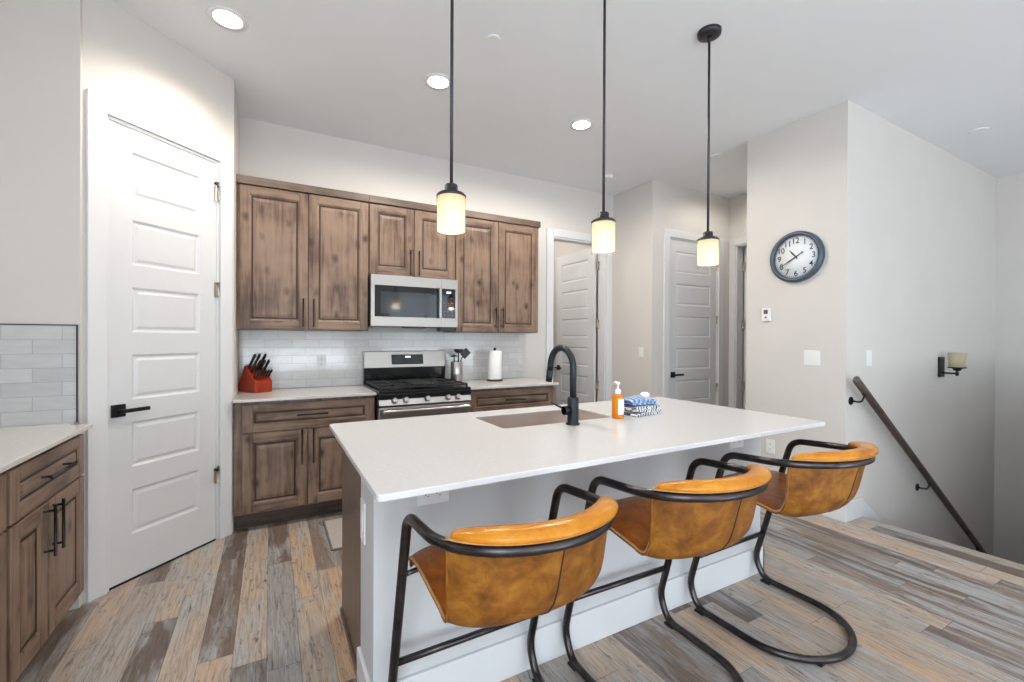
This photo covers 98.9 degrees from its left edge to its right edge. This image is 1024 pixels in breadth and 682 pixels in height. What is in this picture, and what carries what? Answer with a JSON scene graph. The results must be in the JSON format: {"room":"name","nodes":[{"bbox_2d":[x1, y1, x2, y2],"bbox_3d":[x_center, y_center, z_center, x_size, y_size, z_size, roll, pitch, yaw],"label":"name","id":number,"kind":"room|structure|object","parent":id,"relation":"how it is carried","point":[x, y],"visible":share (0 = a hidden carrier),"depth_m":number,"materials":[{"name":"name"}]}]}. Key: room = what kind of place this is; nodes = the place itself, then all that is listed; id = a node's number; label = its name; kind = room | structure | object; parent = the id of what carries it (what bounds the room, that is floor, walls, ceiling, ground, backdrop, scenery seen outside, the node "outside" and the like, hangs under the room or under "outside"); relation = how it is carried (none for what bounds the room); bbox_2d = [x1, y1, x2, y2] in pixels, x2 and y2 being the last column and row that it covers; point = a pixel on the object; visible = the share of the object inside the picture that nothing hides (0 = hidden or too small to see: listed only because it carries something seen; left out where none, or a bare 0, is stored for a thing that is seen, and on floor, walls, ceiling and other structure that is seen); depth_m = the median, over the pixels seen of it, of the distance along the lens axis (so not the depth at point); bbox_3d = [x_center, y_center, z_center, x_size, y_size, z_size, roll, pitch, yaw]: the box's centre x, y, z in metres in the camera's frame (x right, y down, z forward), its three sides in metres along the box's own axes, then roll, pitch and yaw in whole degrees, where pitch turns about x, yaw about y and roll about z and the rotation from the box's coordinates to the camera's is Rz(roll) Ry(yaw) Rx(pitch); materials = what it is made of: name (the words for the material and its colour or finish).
{"room":"kitchen","nodes":[
{"label":"kitchen","id":0,"kind":"room"},
{"bbox_2d":[0,0,82,606],"bbox_3d":[-2.412,-0.230,2.011,0.670,3.044,0.110,0,0,-29],"label":"wall","id":1,"kind":"structure","parent":0,"point":[41,40],"depth_m":2.06,"materials":[{"name":"paint"}]},
{"bbox_2d":[0,324,77,426],"bbox_3d":[-2.344,0.156,1.981,0.562,0.471,0.012,0,0,-29],"label":"backsplash","id":2,"kind":"structure","parent":1,"relation":"attached to","point":[39,362],"depth_m":2.05,"materials":[{"name":"grey tile"}]},
{"bbox_2d":[68,596,79,610],"bbox_3d":[-2.177,1.222,2.078,0.190,0.140,0.015,0,0,-29],"label":"baseboard","id":3,"kind":"structure","parent":1,"relation":"attached to","point":[76,605],"depth_m":2.11,"materials":[{"name":"white paint"}]},
{"bbox_2d":[82,0,238,602],"bbox_3d":[-2.048,-0.232,2.795,0.362,3.044,1.292,0,0,-2],"label":"wall","id":4,"kind":"structure","parent":0,"point":[126,60],"depth_m":2.46,"materials":[{"name":"paint"}]},
{"bbox_2d":[86,88,232,602],"bbox_3d":[-2.038,0.024,2.556,0.133,2.533,0.797,0,0,16],"label":"trim","id":5,"kind":"structure","parent":4,"relation":"attached to","point":[100,108],"depth_m":2.22,"materials":[{"name":"white paint"}]},
{"bbox_2d":[109,539,215,590],"bbox_3d":[-2.046,1.285,2.563,0.096,0.011,0.597,0,0,16],"label":"trim","id":6,"kind":"structure","parent":4,"relation":"attached to","point":[200,546],"depth_m":2.50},
{"bbox_2d":[109,119,219,587],"bbox_3d":[-1.976,0.065,2.553,0.106,2.427,0.637,0,0,16],"label":"door","id":7,"kind":"structure","parent":4,"relation":"in","point":[164,289],"depth_m":2.49,"materials":[{"name":"white paint"}]},
{"bbox_2d":[239,117,612,400],"bbox_3d":[0.072,-0.232,4.721,5.356,3.044,0.115,0,0,-29],"label":"wall","id":8,"kind":"structure","parent":0,"point":[266,150],"depth_m":4.12,"materials":[{"name":"paint"}]},
{"bbox_2d":[236,174,368,330],"bbox_3d":[-1.647,-0.640,3.496,0.922,1.112,0.370,0,0,-29],"label":"upper cabinet","id":9,"kind":"object","parent":8,"relation":"attached to","point":[302,250],"visible":1,"depth_m":3.35,"materials":[{"name":"brown wood"}]},
{"bbox_2d":[239,330,522,388],"bbox_3d":[-1.011,0.151,4.056,2.570,0.475,0.009,0,0,-29],"label":"backsplash","id":10,"kind":"structure","parent":8,"relation":"attached to","point":[292,355],"depth_m":3.82,"materials":[{"name":"tile"}]},
{"bbox_2d":[317,355,325,368],"bbox_3d":[-1.614,0.175,3.716,0.072,0.115,0.008,0,0,-29],"label":"wall outlet","id":11,"kind":"object","parent":10,"relation":"attached to","point":[321,359],"visible":1,"depth_m":3.71,"materials":[{"name":"white plastic"}]},
{"bbox_2d":[368,195,454,279],"bbox_3d":[-0.911,-0.870,3.899,0.757,0.649,0.370,0,0,-29],"label":"upper cabinet","id":12,"kind":"object","parent":8,"relation":"attached to","point":[404,239],"visible":0.75,"depth_m":3.74,"materials":[{"name":"brown wood"}]},
{"bbox_2d":[368,274,457,331],"bbox_3d":[-0.895,-0.315,3.868,0.748,0.455,0.427,0,0,-29],"label":"microwave","id":13,"kind":"object","parent":12,"relation":"attached to","point":[393,301],"visible":0.98,"depth_m":3.70,"materials":[{"name":"silver metal"}]},
{"bbox_2d":[443,210,540,332],"bbox_3d":[-0.186,-0.637,4.299,0.900,1.112,0.370,0,0,-29],"label":"upper cabinet","id":14,"kind":"object","parent":8,"relation":"attached to","point":[496,256],"visible":0.88,"depth_m":4.16,"materials":[{"name":"brown wood"}]},
{"bbox_2d":[546,228,611,401],"bbox_3d":[0.755,0.025,5.088,0.931,2.533,0.133,0,0,-29],"label":"trim","id":15,"kind":"structure","parent":8,"relation":"attached to","point":[604,259],"depth_m":5.22,"materials":[{"name":"white paint"}]},
{"bbox_2d":[16,507,1023,681],"bbox_3d":[2.014,1.411,1.916,8.340,0.200,10.600,0,0,-29],"label":"floor","id":16,"kind":"structure","parent":0,"point":[263,603],"depth_m":2.05,"materials":[{"name":"wood"}]},
{"bbox_2d":[0,474,6,681],"bbox_3d":[-1.725,0.859,0.960,0.640,0.880,0.833,0,0,-29],"label":"base cabinet","id":17,"kind":"object","parent":16,"relation":"on","point":[3,536],"visible":1,"depth_m":1.43,"materials":[{"name":"brown wood"}]},
{"bbox_2d":[0,423,92,472],"bbox_3d":[-1.917,0.407,1.293,0.623,0.020,1.609,0,0,-29],"label":"countertop","id":18,"kind":"structure","parent":17,"relation":"on","point":[18,444],"depth_m":1.77,"materials":[{"name":"grey stone"}]},
{"bbox_2d":[0,434,83,681],"bbox_3d":[-2.091,0.855,1.626,0.640,0.880,0.683,0,0,-29],"label":"base cabinet","id":19,"kind":"object","parent":16,"relation":"on","point":[44,530],"visible":0.94,"depth_m":1.68,"materials":[{"name":"brown wood"}]},
{"bbox_2d":[234,395,374,529],"bbox_3d":[-1.581,0.849,3.375,0.917,0.880,0.640,0,0,-29],"label":"base cabinet","id":20,"kind":"object","parent":16,"relation":"on","point":[288,457],"visible":0.81,"depth_m":3.07,"materials":[{"name":"brown wood"}]},
{"bbox_2d":[232,385,376,402],"bbox_3d":[-1.583,0.399,3.377,0.924,0.020,0.630,0,0,-29],"label":"countertop","id":21,"kind":"structure","parent":20,"relation":"on","point":[281,394],"depth_m":3.25,"materials":[{"name":"grey stone"}]},
{"bbox_2d":[238,365,271,392],"bbox_3d":[-1.972,0.288,3.362,0.229,0.198,0.136,0,0,30],"label":"knife block","id":22,"kind":"object","parent":21,"relation":"on","point":[247,383],"visible":0.86,"depth_m":3.31,"materials":[{"name":"red wood"}]},
{"bbox_2d":[248,354,255,368],"bbox_3d":[-1.959,0.156,3.303,0.098,0.121,0.015,0,0,30],"label":"kitchen knife","id":23,"kind":"object","parent":22,"relation":"in","point":[254,355],"visible":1,"depth_m":3.30,"materials":[{"name":"black plastic"}]},
{"bbox_2d":[250,360,256,372],"bbox_3d":[-1.936,0.193,3.286,0.086,0.104,0.015,0,0,30],"label":"kitchen knife","id":24,"kind":"object","parent":22,"relation":"in","point":[255,362],"visible":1,"depth_m":3.28,"materials":[{"name":"black plastic"}]},
{"bbox_2d":[255,360,261,371],"bbox_3d":[-1.920,0.193,3.314,0.086,0.104,0.015,0,0,30],"label":"kitchen knife","id":25,"kind":"object","parent":22,"relation":"in","point":[260,361],"visible":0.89,"depth_m":3.31,"materials":[{"name":"black plastic"}]},
{"bbox_2d":[259,360,265,370],"bbox_3d":[-1.904,0.193,3.341,0.086,0.104,0.015,0,0,30],"label":"kitchen knife","id":26,"kind":"object","parent":22,"relation":"in","point":[264,361],"visible":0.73,"depth_m":3.33,"materials":[{"name":"black plastic"}]},
{"bbox_2d":[263,360,269,370],"bbox_3d":[-1.888,0.193,3.369,0.086,0.104,0.015,0,0,30],"label":"kitchen knife","id":27,"kind":"object","parent":22,"relation":"in","point":[268,361],"visible":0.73,"depth_m":3.36,"materials":[{"name":"black plastic"}]},
{"bbox_2d":[323,517,341,550],"bbox_3d":[-0.865,1.288,3.111,0.835,0.011,0.500,0,0,-29],"label":"floor mat","id":28,"kind":"object","parent":16,"relation":"on","point":[333,527],"visible":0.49,"depth_m":2.94,"materials":[{"name":"beige fabric"}]},
{"bbox_2d":[363,351,470,419],"bbox_3d":[-0.820,0.677,3.740,0.754,1.167,0.736,0,0,-29],"label":"gas range","id":29,"kind":"object","parent":16,"relation":"on","point":[406,384],"visible":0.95,"depth_m":3.63,"materials":[{"name":"silver metal"}]},
{"bbox_2d":[363,382,470,399],"bbox_3d":[-0.828,0.412,3.755,0.754,0.067,0.658,0,0,-29],"label":"cooktop","id":30,"kind":"object","parent":29,"relation":"in","point":[436,392],"depth_m":3.50,"materials":[{"name":"black metal"}]},
{"bbox_2d":[388,484,617,681],"bbox_3d":[-0.010,0.867,1.308,0.570,0.877,0.641,0,0,-29],"label":"counter stool","id":31,"kind":"object","parent":16,"relation":"on","point":[491,579],"visible":1,"depth_m":1.07,"materials":[{"name":"brown leather"}]},
{"bbox_2d":[468,385,553,411],"bbox_3d":[-0.120,0.852,4.178,0.886,0.880,0.640,0,0,-29],"label":"base cabinet","id":32,"kind":"object","parent":16,"relation":"on","point":[532,396],"visible":0.16,"depth_m":3.92,"materials":[{"name":"brown wood"}]},
{"bbox_2d":[463,378,558,389],"bbox_3d":[-0.110,0.402,4.187,0.914,0.020,0.630,0,0,-29],"label":"countertop","id":33,"kind":"structure","parent":32,"relation":"on","point":[507,382],"depth_m":4.05,"materials":[{"name":"grey stone"}]},
{"bbox_2d":[451,361,462,381],"bbox_3d":[-0.519,0.292,4.110,0.112,0.197,0.112,0,0,-29],"label":"utensil crock","id":34,"kind":"object","parent":33,"relation":"on","point":[456,367],"visible":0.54,"depth_m":4.07,"materials":[{"name":"metal"}]},
{"bbox_2d":[454,349,463,361],"bbox_3d":[-0.497,0.220,4.090,0.094,0.290,0.094,0,0,-29],"label":"ladle","id":35,"kind":"object","parent":34,"relation":"in","point":[458,351],"visible":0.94,"depth_m":4.06,"materials":[{"name":"black plastic"}]},
{"bbox_2d":[460,348,470,361],"bbox_3d":[-0.459,0.214,4.140,0.143,0.302,0.030,0,0,-17],"label":"turner","id":36,"kind":"object","parent":34,"relation":"in","point":[466,352],"visible":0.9,"depth_m":4.14,"materials":[{"name":"black plastic"}]},
{"bbox_2d":[487,348,502,381],"bbox_3d":[-0.169,0.227,4.302,0.156,0.328,0.156,0,0,-29],"label":"paper towel holder","id":37,"kind":"object","parent":33,"relation":"on","point":[494,349],"visible":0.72,"depth_m":4.25,"materials":[{"name":"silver metal"}]},
{"bbox_2d":[488,351,501,379],"bbox_3d":[-0.169,0.235,4.302,0.132,0.278,0.132,0,0,-29],"label":"paper towel roll","id":38,"kind":"object","parent":37,"relation":"on","point":[494,357],"visible":0.98,"depth_m":4.24,"materials":[{"name":"white paper"}]},
{"bbox_2d":[340,437,763,681],"bbox_3d":[0.297,0.862,2.300,2.170,0.880,0.770,0,0,-29],"label":"kitchen island","id":39,"kind":"object","parent":16,"relation":"on","point":[371,528],"visible":0.27,"depth_m":1.74,"materials":[{"name":"paint"}]},
{"bbox_2d":[360,497,365,544],"bbox_3d":[-0.549,0.661,1.611,0.008,0.150,0.072,0,0,-29],"label":"switch plate","id":40,"kind":"object","parent":39,"relation":"attached to","point":[363,501],"depth_m":1.59,"materials":[{"name":"white plastic"}]},
{"bbox_2d":[417,491,448,505],"bbox_3d":[-0.279,0.541,1.554,0.117,0.072,0.008,0,0,-29],"label":"outlet plate","id":41,"kind":"object","parent":39,"relation":"attached to","point":[440,498],"depth_m":1.55,"materials":[{"name":"white plastic"}]},
{"bbox_2d":[329,397,824,501],"bbox_3d":[0.355,0.413,2.156,2.214,0.020,1.092,0,0,-29],"label":"island countertop","id":42,"kind":"structure","parent":39,"relation":"on","point":[397,458],"depth_m":1.78,"materials":[{"name":"white stone"}]},
{"bbox_2d":[477,410,608,427],"bbox_3d":[0.172,0.522,2.317,0.663,0.229,0.338,0,0,-29],"label":"sink","id":43,"kind":"object","parent":42,"relation":"in","point":[549,417],"visible":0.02,"depth_m":2.47,"materials":[{"name":"metal"}]},
{"bbox_2d":[546,345,579,425],"bbox_3d":[0.236,0.210,2.195,0.096,0.384,0.261,0,0,-29],"label":"faucet","id":44,"kind":"object","parent":42,"relation":"on","point":[571,410],"visible":1,"depth_m":2.11,"materials":[{"name":"black metal"}]},
{"bbox_2d":[612,381,623,418],"bbox_3d":[0.551,0.308,2.291,0.068,0.190,0.052,0,0,33],"label":"soap bottle","id":45,"kind":"object","parent":42,"relation":"on","point":[617,398],"visible":1,"depth_m":2.27,"materials":[{"name":"plastic"}]},
{"bbox_2d":[624,403,660,416],"bbox_3d":[0.700,0.375,2.442,0.233,0.055,0.160,0,0,-37],"label":"folded towel","id":46,"kind":"object","parent":42,"relation":"on","point":[649,409],"visible":0.74,"depth_m":2.37,"materials":[{"name":"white fabric"}]},
{"bbox_2d":[624,395,657,404],"bbox_3d":[0.691,0.329,2.447,0.214,0.035,0.145,0,0,-30],"label":"folded towel","id":47,"kind":"object","parent":46,"relation":"on","point":[636,399],"visible":0.8,"depth_m":2.39,"materials":[{"name":"blue fabric"}]},
{"bbox_2d":[640,392,649,397],"bbox_3d":[0.749,0.304,2.467,0.052,0.034,0.034,0,0,15],"label":"cloth","id":48,"kind":"object","parent":47,"relation":"on","point":[642,394],"visible":1,"depth_m":2.46,"materials":[{"name":"fabric"}]},
{"bbox_2d":[729,440,743,448],"bbox_3d":[1.220,0.543,2.378,0.117,0.072,0.008,0,0,-29],"label":"outlet plate","id":49,"kind":"object","parent":39,"relation":"attached to","point":[736,444],"depth_m":2.38,"materials":[{"name":"white plastic"}]},
{"bbox_2d":[562,458,771,681],"bbox_3d":[0.605,0.868,1.652,0.570,0.877,0.641,0,0,-28],"label":"counter stool","id":50,"kind":"object","parent":16,"relation":"on","point":[687,518],"visible":0.9,"depth_m":1.42,"materials":[{"name":"brown leather"}]},
{"bbox_2d":[688,439,878,667],"bbox_3d":[1.263,0.869,2.012,0.570,0.877,0.641,0,0,-29],"label":"counter stool","id":51,"kind":"object","parent":16,"relation":"on","point":[814,483],"visible":0.85,"depth_m":1.79,"materials":[{"name":"brown leather"}]},
{"bbox_2d":[111,0,1023,197],"bbox_3d":[2.017,-1.793,1.921,8.340,0.120,10.646,0,0,-29],"label":"ceiling","id":52,"kind":"structure","parent":0,"point":[939,71],"depth_m":2.85,"materials":[{"name":"paint"}]},
{"bbox_2d":[206,5,248,31],"bbox_3d":[-1.544,-1.747,2.380,0.194,0.006,0.194,0,0,-29],"label":"recessed light","id":53,"kind":"object","parent":52,"relation":"in","point":[226,18],"visible":1,"depth_m":2.37,"materials":[{"name":"white plastic"}]},
{"bbox_2d":[424,73,449,90],"bbox_3d":[-0.497,-1.745,2.955,0.194,0.006,0.194,0,0,-29],"label":"recessed light","id":54,"kind":"object","parent":52,"relation":"in","point":[435,81],"visible":0.87,"depth_m":2.95,"materials":[{"name":"beige"}]},
{"bbox_2d":[436,0,465,234],"bbox_3d":[-0.237,-1.077,1.729,0.128,1.328,0.128,0,0,-29],"label":"pendant lamp","id":55,"kind":"object","parent":52,"relation":"hanging from","point":[450,201],"visible":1,"depth_m":1.70,"materials":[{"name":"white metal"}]},
{"bbox_2d":[437,193,464,234],"bbox_3d":[-0.240,-0.500,1.732,0.109,0.134,0.109,0,0,-29],"label":"diffuser","id":56,"kind":"object","parent":55,"relation":"attached to","point":[450,206],"depth_m":1.69,"materials":[{"name":"white glass"}]},
{"bbox_2d":[487,34,499,43],"bbox_3d":[-0.107,-1.741,2.529,0.080,0.008,0.080,0,0,-29],"label":"sprinkler cover","id":57,"kind":"object","parent":52,"relation":"attached to","point":[492,38],"visible":1,"depth_m":2.52,"materials":[{"name":"white plastic"}]},
{"bbox_2d":[569,119,593,130],"bbox_3d":[0.560,-1.743,3.537,0.194,0.006,0.194,0,0,-29],"label":"recessed light","id":58,"kind":"object","parent":52,"relation":"in","point":[579,124],"visible":1,"depth_m":3.53,"materials":[{"name":"beige"}]},
{"bbox_2d":[591,0,615,252],"bbox_3d":[0.442,-1.076,2.102,0.128,1.328,0.128,0,0,-29],"label":"pendant lamp","id":59,"kind":"object","parent":52,"relation":"hanging from","point":[603,227],"visible":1,"depth_m":2.08,"materials":[{"name":"beige"}]},
{"bbox_2d":[592,220,614,252],"bbox_3d":[0.439,-0.499,2.105,0.109,0.134,0.109,0,0,-29],"label":"diffuser","id":60,"kind":"object","parent":59,"relation":"attached to","point":[603,231],"depth_m":2.06,"materials":[{"name":"white glass"}]},
{"bbox_2d":[605,174,613,180],"bbox_3d":[1.019,-1.732,4.639,0.110,0.035,0.110,0,0,-29],"label":"smoke detector","id":61,"kind":"object","parent":52,"relation":"attached to","point":[608,177],"visible":0.73,"depth_m":4.60,"materials":[{"name":"white plastic"}]},
{"bbox_2d":[697,24,721,265],"bbox_3d":[1.107,-1.075,2.468,0.128,1.328,0.128,0,0,-29],"label":"pendant lamp","id":62,"kind":"object","parent":52,"relation":"hanging from","point":[707,245],"visible":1,"depth_m":2.45,"materials":[{"name":"beige"}]},
{"bbox_2d":[697,239,718,265],"bbox_3d":[1.104,-0.498,2.470,0.109,0.134,0.109,0,0,-29],"label":"diffuser","id":63,"kind":"object","parent":62,"relation":"attached to","point":[707,249],"depth_m":2.43,"materials":[{"name":"white glass"}]},
{"bbox_2d":[711,154,720,157],"bbox_3d":[1.917,-1.739,4.120,0.090,0.008,0.090,0,0,-29],"label":"sprinkler cover","id":64,"kind":"object","parent":52,"relation":"attached to","point":[713,155],"visible":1,"depth_m":4.11,"materials":[{"name":"white plastic"}]},
{"bbox_2d":[968,127,988,133],"bbox_3d":[3.841,-1.728,3.606,0.120,0.008,0.120,0,0,-29],"label":"sprinkler cover","id":65,"kind":"object","parent":52,"relation":"attached to","point":[982,129],"visible":1,"depth_m":3.59,"materials":[{"name":"white plastic"}]},
{"bbox_2d":[553,241,597,403],"bbox_3d":[0.117,-0.237,5.860,1.650,3.044,1.839,0,0,-29],"label":"wall","id":66,"kind":"structure","parent":0,"point":[560,248],"depth_m":6.25,"materials":[{"name":"paint"}]},
{"bbox_2d":[555,248,598,404],"bbox_3d":[0.813,0.066,5.649,0.094,2.421,0.855,0,0,-30],"label":"door","id":67,"kind":"structure","parent":66,"relation":"in","point":[576,271],"depth_m":5.61,"materials":[{"name":"white paint"}]},
{"bbox_2d":[612,179,729,406],"bbox_3d":[1.980,-0.227,5.351,1.405,3.044,0.618,0,0,-29],"label":"wall","id":68,"kind":"structure","parent":0,"point":[641,213],"depth_m":4.97,"materials":[{"name":"paint"}]},
{"bbox_2d":[638,347,643,357],"bbox_3d":[1.435,0.125,4.875,0.008,0.115,0.075,0,0,-29],"label":"light switch","id":69,"kind":"object","parent":68,"relation":"attached to","point":[640,349],"visible":1,"depth_m":4.87,"materials":[{"name":"white plastic"}]},
{"bbox_2d":[663,228,723,405],"bbox_3d":[2.079,0.030,5.110,1.008,2.533,0.133,0,0,-29],"label":"trim","id":70,"kind":"structure","parent":68,"relation":"attached to","point":[669,234],"depth_m":4.96,"materials":[{"name":"white paint"}]},
{"bbox_2d":[669,239,718,404],"bbox_3d":[2.117,0.072,5.072,0.848,2.427,0.089,0,0,-29],"label":"door","id":71,"kind":"structure","parent":68,"relation":"in","point":[693,318],"depth_m":5.06,"materials":[{"name":"white paint"}]},
{"bbox_2d":[728,193,746,408],"bbox_3d":[3.521,-0.220,5.356,1.500,3.044,1.258,0,0,-29],"label":"wall","id":72,"kind":"structure","parent":0,"point":[738,204],"depth_m":5.28,"materials":[{"name":"paint"}]},
{"bbox_2d":[728,237,746,408],"bbox_3d":[2.939,0.039,4.957,0.133,2.525,0.975,0,0,-29],"label":"trim","id":73,"kind":"structure","parent":72,"relation":"attached to","point":[736,246],"depth_m":5.30,"materials":[{"name":"white paint"}]},
{"bbox_2d":[741,247,746,409],"bbox_3d":[3.147,0.077,5.502,0.823,2.421,0.051,0,0,-29],"label":"door","id":74,"kind":"structure","parent":72,"relation":"in","point":[744,264],"depth_m":5.31,"materials":[{"name":"white paint"}]},
{"bbox_2d":[746,100,996,555],"bbox_3d":[3.592,1.085,4.253,3.124,5.644,0.760,0,0,-29],"label":"wall","id":75,"kind":"structure","parent":0,"point":[906,226],"depth_m":3.61,"materials":[{"name":"paint"}]},
{"bbox_2d":[761,308,771,321],"bbox_3d":[2.124,-0.220,3.660,0.024,0.112,0.076,0,0,-29],"label":"thermostat","id":76,"kind":"object","parent":75,"relation":"attached to","point":[766,312],"visible":1,"depth_m":3.65,"materials":[{"name":"white plastic"}]},
{"bbox_2d":[766,439,774,453],"bbox_3d":[2.143,0.874,3.638,0.008,0.115,0.075,0,0,-29],"label":"wall outlet","id":77,"kind":"object","parent":75,"relation":"attached to","point":[770,444],"visible":1,"depth_m":3.63,"materials":[{"name":"white plastic"}]},
{"bbox_2d":[770,231,824,282],"bbox_3d":[2.231,-0.661,3.445,0.046,0.400,0.400,0,0,-29],"label":"wall clock","id":78,"kind":"object","parent":75,"relation":"attached to","point":[797,256],"visible":1,"depth_m":3.43,"materials":[{"name":"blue plastic"}]},
{"bbox_2d":[804,350,820,365],"bbox_3d":[2.298,0.130,3.358,0.008,0.115,0.117,0,0,-29],"label":"light switch","id":79,"kind":"object","parent":75,"relation":"attached to","point":[811,357],"visible":1,"depth_m":3.35,"materials":[{"name":"white plastic"}]},
{"bbox_2d":[820,506,843,521],"bbox_3d":[2.216,1.235,3.497,0.015,0.140,0.760,0,0,-29],"label":"baseboard","id":80,"kind":"structure","parent":75,"relation":"attached to","point":[838,514],"depth_m":3.19,"materials":[{"name":"white paint"}]},
{"bbox_2d":[844,497,883,522],"bbox_3d":[3.641,2.304,3.846,2.851,2.269,0.015,0,0,-29],"label":"baseboard","id":81,"kind":"structure","parent":75,"relation":"attached to","point":[856,508],"depth_m":3.23,"materials":[{"name":"white paint"}]},
{"bbox_2d":[866,350,871,365],"bbox_3d":[2.709,0.130,3.322,0.078,0.120,0.008,0,0,-29],"label":"light switch","id":82,"kind":"object","parent":75,"relation":"attached to","point":[868,352],"visible":1,"depth_m":3.31,"materials":[{"name":"white plastic"}]},
{"bbox_2d":[848,376,986,553],"bbox_3d":[3.648,1.285,3.796,2.880,2.072,0.096,0,0,-29],"label":"handrail","id":83,"kind":"object","parent":75,"relation":"attached to","point":[857,381],"visible":0.84,"depth_m":3.51,"materials":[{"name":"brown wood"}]},
{"bbox_2d":[938,352,966,376],"bbox_3d":[3.916,0.214,3.889,0.128,0.222,0.179,0,0,-29],"label":"wall sconce","id":84,"kind":"object","parent":75,"relation":"attached to","point":[957,362],"visible":1,"depth_m":3.85,"materials":[{"name":"beige glass"}]},
{"bbox_2d":[993,172,1023,564],"bbox_3d":[6.495,1.107,2.317,0.100,5.644,6.990,0,0,-29],"label":"wall","id":85,"kind":"structure","parent":0,"point":[1009,333],"depth_m":4.58,"materials":[{"name":"paint"}]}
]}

